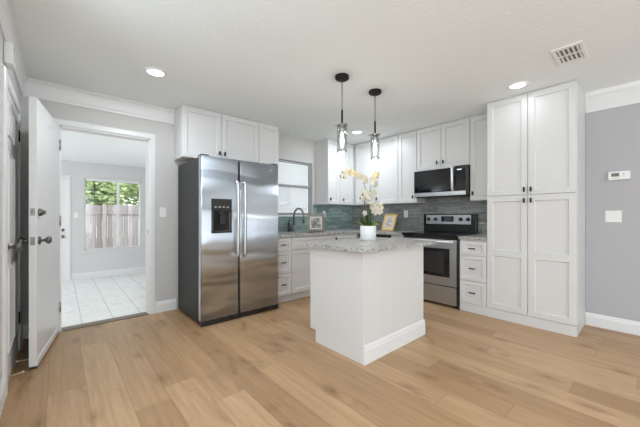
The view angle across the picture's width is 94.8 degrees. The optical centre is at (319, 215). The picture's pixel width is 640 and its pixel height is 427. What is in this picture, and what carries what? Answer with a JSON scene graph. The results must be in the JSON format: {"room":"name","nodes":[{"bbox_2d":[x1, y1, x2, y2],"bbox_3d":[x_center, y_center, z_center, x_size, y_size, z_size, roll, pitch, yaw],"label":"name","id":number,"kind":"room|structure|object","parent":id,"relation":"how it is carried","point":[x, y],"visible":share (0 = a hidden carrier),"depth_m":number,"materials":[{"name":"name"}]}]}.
{"room":"kitchen","nodes":[
{"label":"kitchen","id":0,"kind":"room"},
{"bbox_2d":[0,31,20,383],"bbox_3d":[-2.168,-0.073,1.954,0.120,2.440,2.000,0,0,-41],"label":"wall","id":1,"kind":"structure","parent":0,"point":[10,71],"depth_m":1.82,"materials":[{"name":"grey paint"}]},
{"bbox_2d":[0,379,5,416],"bbox_3d":[-1.714,1.082,1.544,0.016,0.130,0.785,0,0,-41],"label":"baseboard","id":2,"kind":"structure","parent":1,"relation":"attached to","point":[2,385],"depth_m":1.77,"materials":[{"name":"white paint"}]},
{"bbox_2d":[3,41,14,69],"bbox_3d":[-2.030,-1.048,1.926,0.046,0.140,0.115,0,0,-41],"label":"door chime","id":3,"kind":"object","parent":1,"relation":"attached to","point":[8,47],"visible":1,"depth_m":1.89,"materials":[{"name":"white plastic"}]},
{"bbox_2d":[2,64,20,396],"bbox_3d":[-2.294,0.100,2.203,0.019,2.095,0.970,0,0,-41],"label":"trim","id":4,"kind":"structure","parent":1,"relation":"attached to","point":[7,85],"depth_m":1.86,"materials":[{"name":"white paint"}]},
{"bbox_2d":[0,0,26,95],"bbox_3d":[-2.107,-1.208,2.008,0.043,0.170,2.000,0,0,-41],"label":"trim","id":5,"kind":"structure","parent":1,"relation":"attached to","point":[7,24],"depth_m":1.99,"materials":[{"name":"white paint"}]},
{"bbox_2d":[8,90,24,380],"bbox_3d":[-2.272,0.132,2.229,0.087,2.010,0.829,0,0,-41],"label":"door","id":6,"kind":"structure","parent":1,"relation":"in","point":[14,246],"depth_m":2.16,"materials":[{"name":"white"}]},
{"bbox_2d":[21,325,23,345],"bbox_3d":[-2.698,1.082,2.657,0.016,0.130,0.245,0,0,-41],"label":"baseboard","id":7,"kind":"structure","parent":1,"relation":"attached to","point":[22,329],"depth_m":2.67,"materials":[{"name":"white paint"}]},
{"bbox_2d":[15,96,60,369],"bbox_3d":[-2.392,0.128,2.524,0.205,2.031,0.842,0,0,-37],"label":"door","id":8,"kind":"structure","parent":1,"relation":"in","point":[44,131],"depth_m":2.38,"materials":[{"name":"white wood"}]},
{"bbox_2d":[62,160,145,279],"bbox_3d":[-5.326,0.067,5.649,4.700,2.440,0.120,0,0,-41],"label":"wall","id":9,"kind":"structure","parent":0,"point":[81,262],"depth_m":6.17,"materials":[{"name":"white paint"}]},
{"bbox_2d":[62,175,70,280],"bbox_3d":[-5.325,0.239,5.560,0.955,2.095,0.115,0,0,-41],"label":"door","id":10,"kind":"structure","parent":9,"relation":"in","point":[66,183],"depth_m":5.83,"materials":[{"name":"white wood"}]},
{"bbox_2d":[72,266,145,279],"bbox_3d":[-4.279,1.222,6.484,1.825,0.130,0.016,0,0,-41],"label":"baseboard","id":11,"kind":"structure","parent":9,"relation":"attached to","point":[87,275],"depth_m":6.26,"materials":[{"name":"white paint"}]},
{"bbox_2d":[83,178,141,251],"bbox_3d":[-4.463,-0.023,6.372,1.040,1.510,0.110,0,0,-41],"label":"window","id":12,"kind":"structure","parent":9,"relation":"in","point":[118,182],"depth_m":6.41,"materials":[{"name":"white paint"}]},
{"bbox_2d":[62,272,145,326],"bbox_3d":[-4.128,1.337,4.293,4.700,0.100,3.900,0,0,-41],"label":"floor","id":13,"kind":"structure","parent":0,"point":[101,298],"depth_m":4.59,"materials":[{"name":"white tile"}]},
{"bbox_2d":[62,130,145,167],"bbox_3d":[-4.134,-1.153,4.300,4.700,0.100,3.880,0,0,-41],"label":"ceiling","id":14,"kind":"structure","parent":0,"point":[76,146],"depth_m":4.88,"materials":[{"name":"white paint"}]},
{"bbox_2d":[21,96,340,324],"bbox_3d":[-1.068,-0.073,4.341,5.050,2.440,0.120,0,0,-41],"label":"wall","id":15,"kind":"structure","parent":0,"point":[294,149],"depth_m":3.53,"materials":[{"name":"grey paint"}]},
{"bbox_2d":[22,324,28,338],"bbox_3d":[-2.703,1.082,2.805,0.205,0.130,0.016,0,0,-41],"label":"baseboard","id":16,"kind":"structure","parent":15,"relation":"attached to","point":[26,326],"depth_m":2.75,"materials":[{"name":"white paint"}]},
{"bbox_2d":[23,77,174,124],"bbox_3d":[-2.276,-1.208,3.164,1.320,0.170,0.043,0,0,-41],"label":"trim","id":17,"kind":"structure","parent":15,"relation":"attached to","point":[40,89],"depth_m":3.08,"materials":[{"name":"white paint"}]},
{"bbox_2d":[53,118,155,331],"bbox_3d":[-2.322,0.092,3.220,0.915,2.110,0.139,0,0,-41],"label":"trim","id":18,"kind":"structure","parent":15,"relation":"attached to","point":[150,139],"depth_m":3.43,"materials":[{"name":"white paint"}]},
{"bbox_2d":[62,312,148,331],"bbox_3d":[-2.315,1.143,3.212,0.761,0.008,0.120,0,0,-41],"label":"threshold","id":19,"kind":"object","parent":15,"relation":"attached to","point":[67,328],"depth_m":3.18,"materials":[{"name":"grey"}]},
{"bbox_2d":[160,207,165,216],"bbox_3d":[-1.881,-0.043,3.530,0.072,0.118,0.018,0,0,-41],"label":"light switch","id":20,"kind":"object","parent":15,"relation":"attached to","point":[162,210],"visible":1,"depth_m":3.53,"materials":[{"name":"white plastic"}]},
{"bbox_2d":[156,298,175,312],"bbox_3d":[-1.856,1.082,3.554,0.225,0.130,0.016,0,0,-41],"label":"baseboard","id":21,"kind":"structure","parent":15,"relation":"attached to","point":[166,305],"depth_m":3.55,"materials":[{"name":"white paint"}]},
{"bbox_2d":[174,104,258,162],"bbox_3d":[-1.307,-0.988,3.817,0.996,0.609,0.347,0,0,-41],"label":"upper cabinet","id":22,"kind":"object","parent":15,"relation":"attached to","point":[197,131],"visible":0.9,"depth_m":3.63,"materials":[{"name":"white paint"}]},
{"bbox_2d":[258,122,278,167],"bbox_3d":[-0.820,-0.988,4.266,0.324,0.609,0.319,0,0,-41],"label":"upper cabinet","id":23,"kind":"object","parent":15,"relation":"attached to","point":[268,134],"visible":0.62,"depth_m":4.15,"materials":[{"name":"white paint"}]},
{"bbox_2d":[278,159,310,215],"bbox_3d":[-0.502,-0.448,4.819,0.910,0.910,0.110,0,0,-41],"label":"window","id":24,"kind":"structure","parent":15,"relation":"in","point":[294,181],"depth_m":4.93,"materials":[{"name":"white glass"}]},
{"bbox_2d":[278,216,351,231],"bbox_3d":[-0.214,0.127,5.010,2.248,0.238,0.008,0,0,-41],"label":"backsplash","id":25,"kind":"structure","parent":15,"relation":"attached to","point":[330,222],"depth_m":5.26,"materials":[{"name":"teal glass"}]},
{"bbox_2d":[316,139,339,204],"bbox_3d":[0.141,-0.745,5.097,0.277,1.094,0.347,0,0,-41],"label":"upper cabinet","id":26,"kind":"object","parent":15,"relation":"attached to","point":[327,157],"visible":1,"depth_m":5.00,"materials":[{"name":"white paint"}]},
{"bbox_2d":[313,205,351,215],"bbox_3d":[0.253,-0.095,5.423,1.002,0.204,0.008,0,0,-41],"label":"backsplash","id":27,"kind":"structure","parent":15,"relation":"attached to","point":[331,210],"depth_m":5.41,"materials":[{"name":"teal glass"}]},
{"bbox_2d":[339,143,362,205],"bbox_3d":[0.496,-0.745,5.410,0.666,1.094,0.347,0,0,-41],"label":"upper cabinet","id":28,"kind":"object","parent":15,"relation":"attached to","point":[347,186],"visible":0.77,"depth_m":5.23,"materials":[{"name":"white paint"}]},
{"bbox_2d":[0,296,639,426],"bbox_3d":[0.965,1.197,0.720,7.000,0.100,8.200,0,0,-41],"label":"floor","id":29,"kind":"structure","parent":0,"point":[269,368],"depth_m":2.10,"materials":[{"name":"brown wood"}]},
{"bbox_2d":[178,154,277,326],"bbox_3d":[-1.097,0.252,3.589,0.944,1.790,0.859,0,0,-41],"label":"refrigerator","id":30,"kind":"object","parent":29,"relation":"on","point":[228,208],"visible":1,"depth_m":3.26,"materials":[{"name":"grey metal"}]},
{"bbox_2d":[278,237,290,302],"bbox_3d":[-0.710,0.713,4.091,0.285,0.868,0.727,0,0,-41],"label":"base cabinet","id":31,"kind":"object","parent":29,"relation":"on","point":[284,243],"visible":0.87,"depth_m":3.88,"materials":[{"name":"white paint"}]},
{"bbox_2d":[278,229,414,237],"bbox_3d":[0.300,0.262,4.429,2.246,0.030,1.543,0,0,-41],"label":"countertop","id":32,"kind":"structure","parent":31,"relation":"on","point":[333,231],"depth_m":4.43,"materials":[{"name":"stone"}]},
{"bbox_2d":[288,219,291,231],"bbox_3d":[-0.478,0.143,4.648,0.068,0.206,0.069,0,0,-41],"label":"soap dispenser","id":33,"kind":"object","parent":32,"relation":"on","point":[289,222],"visible":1,"depth_m":4.62,"materials":[{"name":"grey"}]},
{"bbox_2d":[292,208,304,231],"bbox_3d":[-0.314,0.057,4.614,0.116,0.379,0.296,0,0,-41],"label":"kitchen faucet","id":34,"kind":"object","parent":32,"relation":"on","point":[296,209],"visible":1,"depth_m":4.66,"materials":[{"name":"grey metal"}]},
{"bbox_2d":[307,214,323,231],"bbox_3d":[-0.062,0.107,4.636,0.262,0.274,0.138,0,0,3],"label":"picture frame","id":35,"kind":"object","parent":32,"relation":"on","point":[315,221],"visible":1,"depth_m":4.60,"materials":[{"name":"grey"}]},
{"bbox_2d":[311,218,320,227],"bbox_3d":[-0.064,0.106,4.598,0.150,0.161,0.027,0,0,3],"label":"print","id":36,"kind":"object","parent":35,"relation":"attached to","point":[315,222],"depth_m":4.60},
{"bbox_2d":[381,214,397,230],"bbox_3d":[1.164,0.107,4.859,0.203,0.279,0.235,0,0,-41],"label":"picture frame","id":37,"kind":"object","parent":32,"relation":"on","point":[389,222],"visible":1,"depth_m":4.83,"materials":[{"name":"gold metal"}]},
{"bbox_2d":[385,217,392,226],"bbox_3d":[1.137,0.105,4.835,0.069,0.162,0.115,0,0,-41],"label":"print","id":38,"kind":"object","parent":37,"relation":"attached to","point":[388,220],"depth_m":4.84},
{"bbox_2d":[288,235,332,300],"bbox_3d":[-0.310,0.713,4.444,0.779,0.868,0.727,0,0,-41],"label":"base cabinet","id":39,"kind":"object","parent":29,"relation":"on","point":[300,255],"visible":0.2,"depth_m":4.06,"materials":[{"name":"white paint"}]},
{"bbox_2d":[333,233,358,239],"bbox_3d":[0.427,0.713,5.096,1.188,0.868,0.727,0,0,-41],"label":"base cabinet","id":40,"kind":"object","parent":29,"relation":"on","point":[352,235],"visible":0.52,"depth_m":4.64,"materials":[{"name":"white paint"}]},
{"bbox_2d":[310,246,424,365],"bbox_3d":[0.457,0.713,2.809,0.905,0.869,0.680,0,0,-41],"label":"kitchen island","id":41,"kind":"object","parent":29,"relation":"on","point":[365,307],"visible":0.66,"depth_m":2.48,"materials":[{"name":"white paint"}]},
{"bbox_2d":[301,237,436,252],"bbox_3d":[0.489,0.262,2.826,1.105,0.030,0.763,0,0,-41],"label":"island countertop","id":42,"kind":"structure","parent":41,"relation":"on","point":[357,245],"depth_m":2.64,"materials":[{"name":"stone"}]},
{"bbox_2d":[340,167,383,239],"bbox_3d":[0.428,-0.129,3.039,0.452,0.752,0.184,0,0,-13],"label":"potted orchid","id":43,"kind":"object","parent":42,"relation":"on","point":[367,231],"visible":1,"depth_m":3.04,"materials":[{"name":"white plant"}]},
{"bbox_2d":[359,233,391,237],"bbox_3d":[1.077,0.714,4.769,0.647,0.866,0.600,0,0,-41],"label":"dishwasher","id":44,"kind":"object","parent":29,"relation":"on","point":[377,235],"visible":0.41,"depth_m":4.43,"materials":[{"name":"black metal"}]},
{"bbox_2d":[391,235,403,238],"bbox_3d":[1.341,0.713,4.459,0.662,0.868,0.210,0,0,-41],"label":"base cabinet","id":45,"kind":"object","parent":29,"relation":"on","point":[392,236],"visible":0.03,"depth_m":4.25,"materials":[{"name":"white paint"}]},
{"bbox_2d":[402,214,477,307],"bbox_3d":[1.649,0.558,4.073,0.696,1.178,0.768,0,0,-41],"label":"electric range","id":46,"kind":"object","parent":29,"relation":"on","point":[441,260],"visible":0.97,"depth_m":3.83,"materials":[{"name":"silver metal"}]},
{"bbox_2d":[402,231,475,236],"bbox_3d":[1.628,0.242,4.055,0.600,0.024,0.768,0,0,-41],"label":"cooktop","id":47,"kind":"object","parent":46,"relation":"in","point":[417,233],"depth_m":3.95,"materials":[{"name":"black glass"}]},
{"bbox_2d":[460,239,486,315],"bbox_3d":[2.031,0.713,3.679,0.662,0.868,0.306,0,0,-41],"label":"base cabinet","id":48,"kind":"object","parent":29,"relation":"on","point":[473,253],"visible":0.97,"depth_m":3.48,"materials":[{"name":"white paint"}]},
{"bbox_2d":[458,234,486,239],"bbox_3d":[2.026,0.262,3.676,0.656,0.030,0.306,0,0,-41],"label":"countertop","id":49,"kind":"structure","parent":48,"relation":"on","point":[477,236],"depth_m":3.54,"materials":[{"name":"stone"}]},
{"bbox_2d":[487,80,585,336],"bbox_3d":[2.392,-0.072,3.270,0.662,2.439,0.783,0,0,-41],"label":"pantry cabinet","id":50,"kind":"object","parent":29,"relation":"on","point":[536,140],"visible":0.99,"depth_m":3.03,"materials":[{"name":"white paint"}]},
{"bbox_2d":[9,0,639,144],"bbox_3d":[0.959,-1.343,0.727,7.000,0.100,8.220,0,0,-41],"label":"ceiling","id":51,"kind":"structure","parent":0,"point":[276,63],"depth_m":2.30,"materials":[{"name":"white paint"}]},
{"bbox_2d":[144,67,166,76],"bbox_3d":[-1.477,-1.288,2.645,0.180,0.010,0.180,0,0,-41],"label":"recessed light","id":52,"kind":"object","parent":51,"relation":"in","point":[152,71],"visible":1,"depth_m":2.64,"materials":[{"name":"white plastic"}]},
{"bbox_2d":[334,73,348,152],"bbox_3d":[0.208,-0.940,2.719,0.133,0.706,0.134,0,0,-41],"label":"pendant light","id":53,"kind":"object","parent":51,"relation":"hanging from","point":[340,77],"visible":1,"depth_m":2.70,"materials":[{"name":"clear glass"}]},
{"bbox_2d":[339,125,344,132],"bbox_3d":[0.204,-0.816,2.720,0.056,0.085,0.056,0,0,-41],"label":"socket","id":54,"kind":"object","parent":53,"relation":"attached to","point":[341,127],"depth_m":2.70,"materials":[{"name":"silver metal"}]},
{"bbox_2d":[351,130,362,133],"bbox_3d":[0.570,-1.288,4.534,0.180,0.010,0.180,0,0,-41],"label":"recessed light","id":55,"kind":"object","parent":51,"relation":"in","point":[356,131],"visible":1,"depth_m":4.54,"materials":[{"name":"white plastic"}]},
{"bbox_2d":[368,88,380,159],"bbox_3d":[0.573,-0.940,3.043,0.133,0.706,0.134,0,0,-41],"label":"pendant light","id":56,"kind":"object","parent":51,"relation":"hanging from","point":[373,92],"visible":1,"depth_m":3.03,"materials":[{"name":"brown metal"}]},
{"bbox_2d":[372,135,377,141],"bbox_3d":[0.569,-0.816,3.044,0.056,0.085,0.056,0,0,-41],"label":"socket","id":57,"kind":"object","parent":56,"relation":"attached to","point":[374,137],"depth_m":3.02,"materials":[{"name":"silver metal"}]},
{"bbox_2d":[507,81,528,88],"bbox_3d":[1.954,-1.288,2.908,0.180,0.010,0.180,0,0,-41],"label":"recessed light","id":58,"kind":"object","parent":51,"relation":"in","point":[520,84],"visible":1,"depth_m":2.90,"materials":[{"name":"white plastic"}]},
{"bbox_2d":[551,40,588,65],"bbox_3d":[1.988,-1.286,2.341,0.330,0.011,0.185,0,0,-41],"label":"ceiling vent","id":59,"kind":"object","parent":51,"relation":"in","point":[576,51],"visible":1,"depth_m":2.32,"materials":[{"name":"white plastic"}]},
{"bbox_2d":[586,103,639,321],"bbox_3d":[4.493,-0.073,1.484,0.350,2.440,4.674,0,0,-41],"label":"wall","id":60,"kind":"structure","parent":0,"point":[612,134],"depth_m":2.97,"materials":[{"name":"grey paint"}]},
{"bbox_2d":[585,80,639,112],"bbox_3d":[4.314,-1.190,1.393,0.040,0.205,4.574,0,0,-41],"label":"trim","id":61,"kind":"structure","parent":60,"relation":"attached to","point":[625,94],"depth_m":2.95,"materials":[{"name":"white paint"}]},
{"bbox_2d":[585,312,639,335],"bbox_3d":[4.323,1.082,1.401,0.016,0.130,4.574,0,0,-41],"label":"baseboard","id":62,"kind":"structure","parent":60,"relation":"attached to","point":[597,320],"depth_m":2.96,"materials":[{"name":"white paint"}]},
{"bbox_2d":[605,210,621,221],"bbox_3d":[2.946,0.004,2.956,0.018,0.118,0.118,0,0,-41],"label":"light switch","id":63,"kind":"object","parent":60,"relation":"attached to","point":[610,216],"visible":1,"depth_m":2.96,"materials":[{"name":"white plastic"}]},
{"bbox_2d":[608,170,630,179],"bbox_3d":[2.970,-0.403,2.923,0.027,0.085,0.157,0,0,-41],"label":"thermostat","id":64,"kind":"object","parent":60,"relation":"attached to","point":[617,175],"visible":1,"depth_m":2.91,"materials":[{"name":"white plastic"}]},
{"bbox_3d":[1.841,-0.073,4.546,0.200,2.440,3.426,0,0,-41],"label":"wall","id":65,"kind":"structure","parent":0,"visible":0},
{"bbox_2d":[355,134,398,204],"bbox_3d":[1.030,-0.745,5.072,0.317,1.094,0.901,0,0,-41],"label":"upper cabinet","id":66,"kind":"object","parent":65,"relation":"attached to","point":[387,148],"visible":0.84,"depth_m":4.92,"materials":[{"name":"white paint"}]},
{"bbox_2d":[404,210,407,217],"bbox_3d":[1.417,-0.033,4.856,0.008,0.118,0.075,0,0,-41],"label":"wall outlet","id":67,"kind":"object","parent":65,"relation":"attached to","point":[405,211],"visible":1,"depth_m":4.85,"materials":[{"name":"white plastic"}]},
{"bbox_2d":[398,130,425,203],"bbox_3d":[1.435,-0.745,4.613,0.317,1.094,0.321,0,0,-41],"label":"upper cabinet","id":68,"kind":"object","parent":65,"relation":"attached to","point":[407,142],"visible":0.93,"depth_m":4.54,"materials":[{"name":"white paint"}]},
{"bbox_2d":[352,201,486,233],"bbox_3d":[1.503,0.025,4.771,0.008,0.444,2.640,0,0,-41],"label":"backsplash","id":69,"kind":"structure","parent":65,"relation":"attached to","point":[415,220],"depth_m":4.70,"materials":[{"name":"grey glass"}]},
{"bbox_2d":[417,117,470,170],"bbox_3d":[1.796,-0.980,4.205,0.317,0.624,0.763,0,0,-41],"label":"upper cabinet","id":70,"kind":"object","parent":65,"relation":"attached to","point":[446,144],"visible":0.84,"depth_m":4.08,"materials":[{"name":"white paint"}]},
{"bbox_2d":[414,164,469,198],"bbox_3d":[1.750,-0.470,4.165,0.422,0.407,0.760,0,0,-41],"label":"microwave","id":71,"kind":"object","parent":70,"relation":"attached to","point":[452,181],"visible":0.97,"depth_m":4.03,"materials":[{"name":"black glass"}]},
{"bbox_2d":[426,197,477,202],"bbox_3d":[1.912,-0.235,4.308,0.008,0.076,0.762,0,0,-41],"label":"trim","id":72,"kind":"structure","parent":65,"relation":"attached to","point":[456,199],"depth_m":4.32,"materials":[{"name":"grey glass"}]},
{"bbox_2d":[470,113,486,200],"bbox_3d":[2.154,-0.745,3.800,0.317,1.094,0.316,0,0,-41],"label":"upper cabinet","id":73,"kind":"object","parent":65,"relation":"attached to","point":[478,124],"visible":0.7,"depth_m":3.77,"materials":[{"name":"white paint"}]},
{"label":"outside","id":74,"kind":"structure","parent":0,"visible":0},
{"bbox_3d":[-8.288,1.547,13.908,22.000,0.200,16.180,0,0,-41],"label":"ground","id":75,"kind":"structure","parent":74,"visible":0},
{"bbox_2d":[86,181,129,224],"bbox_3d":[-8.558,-0.457,10.614,2.879,3.828,2.846,0,0,-41],"label":"tree","id":76,"kind":"object","parent":75,"relation":"on","point":[97,192],"visible":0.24,"depth_m":10.39,"materials":[{"name":"green plant"}]},
{"bbox_2d":[86,204,138,248],"bbox_3d":[-6.111,0.532,9.900,8.955,1.830,0.110,0,0,-41],"label":"fence","id":77,"kind":"object","parent":75,"relation":"on","point":[129,214],"visible":0.14,"depth_m":9.44,"materials":[{"name":"grey wood"}]},
{"bbox_2d":[113,183,138,205],"bbox_3d":[-8.967,-1.041,14.989,3.859,4.993,3.875,0,0,-41],"label":"tree","id":78,"kind":"object","parent":75,"relation":"on","point":[133,194],"visible":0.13,"depth_m":14.14,"materials":[{"name":"green plant"}]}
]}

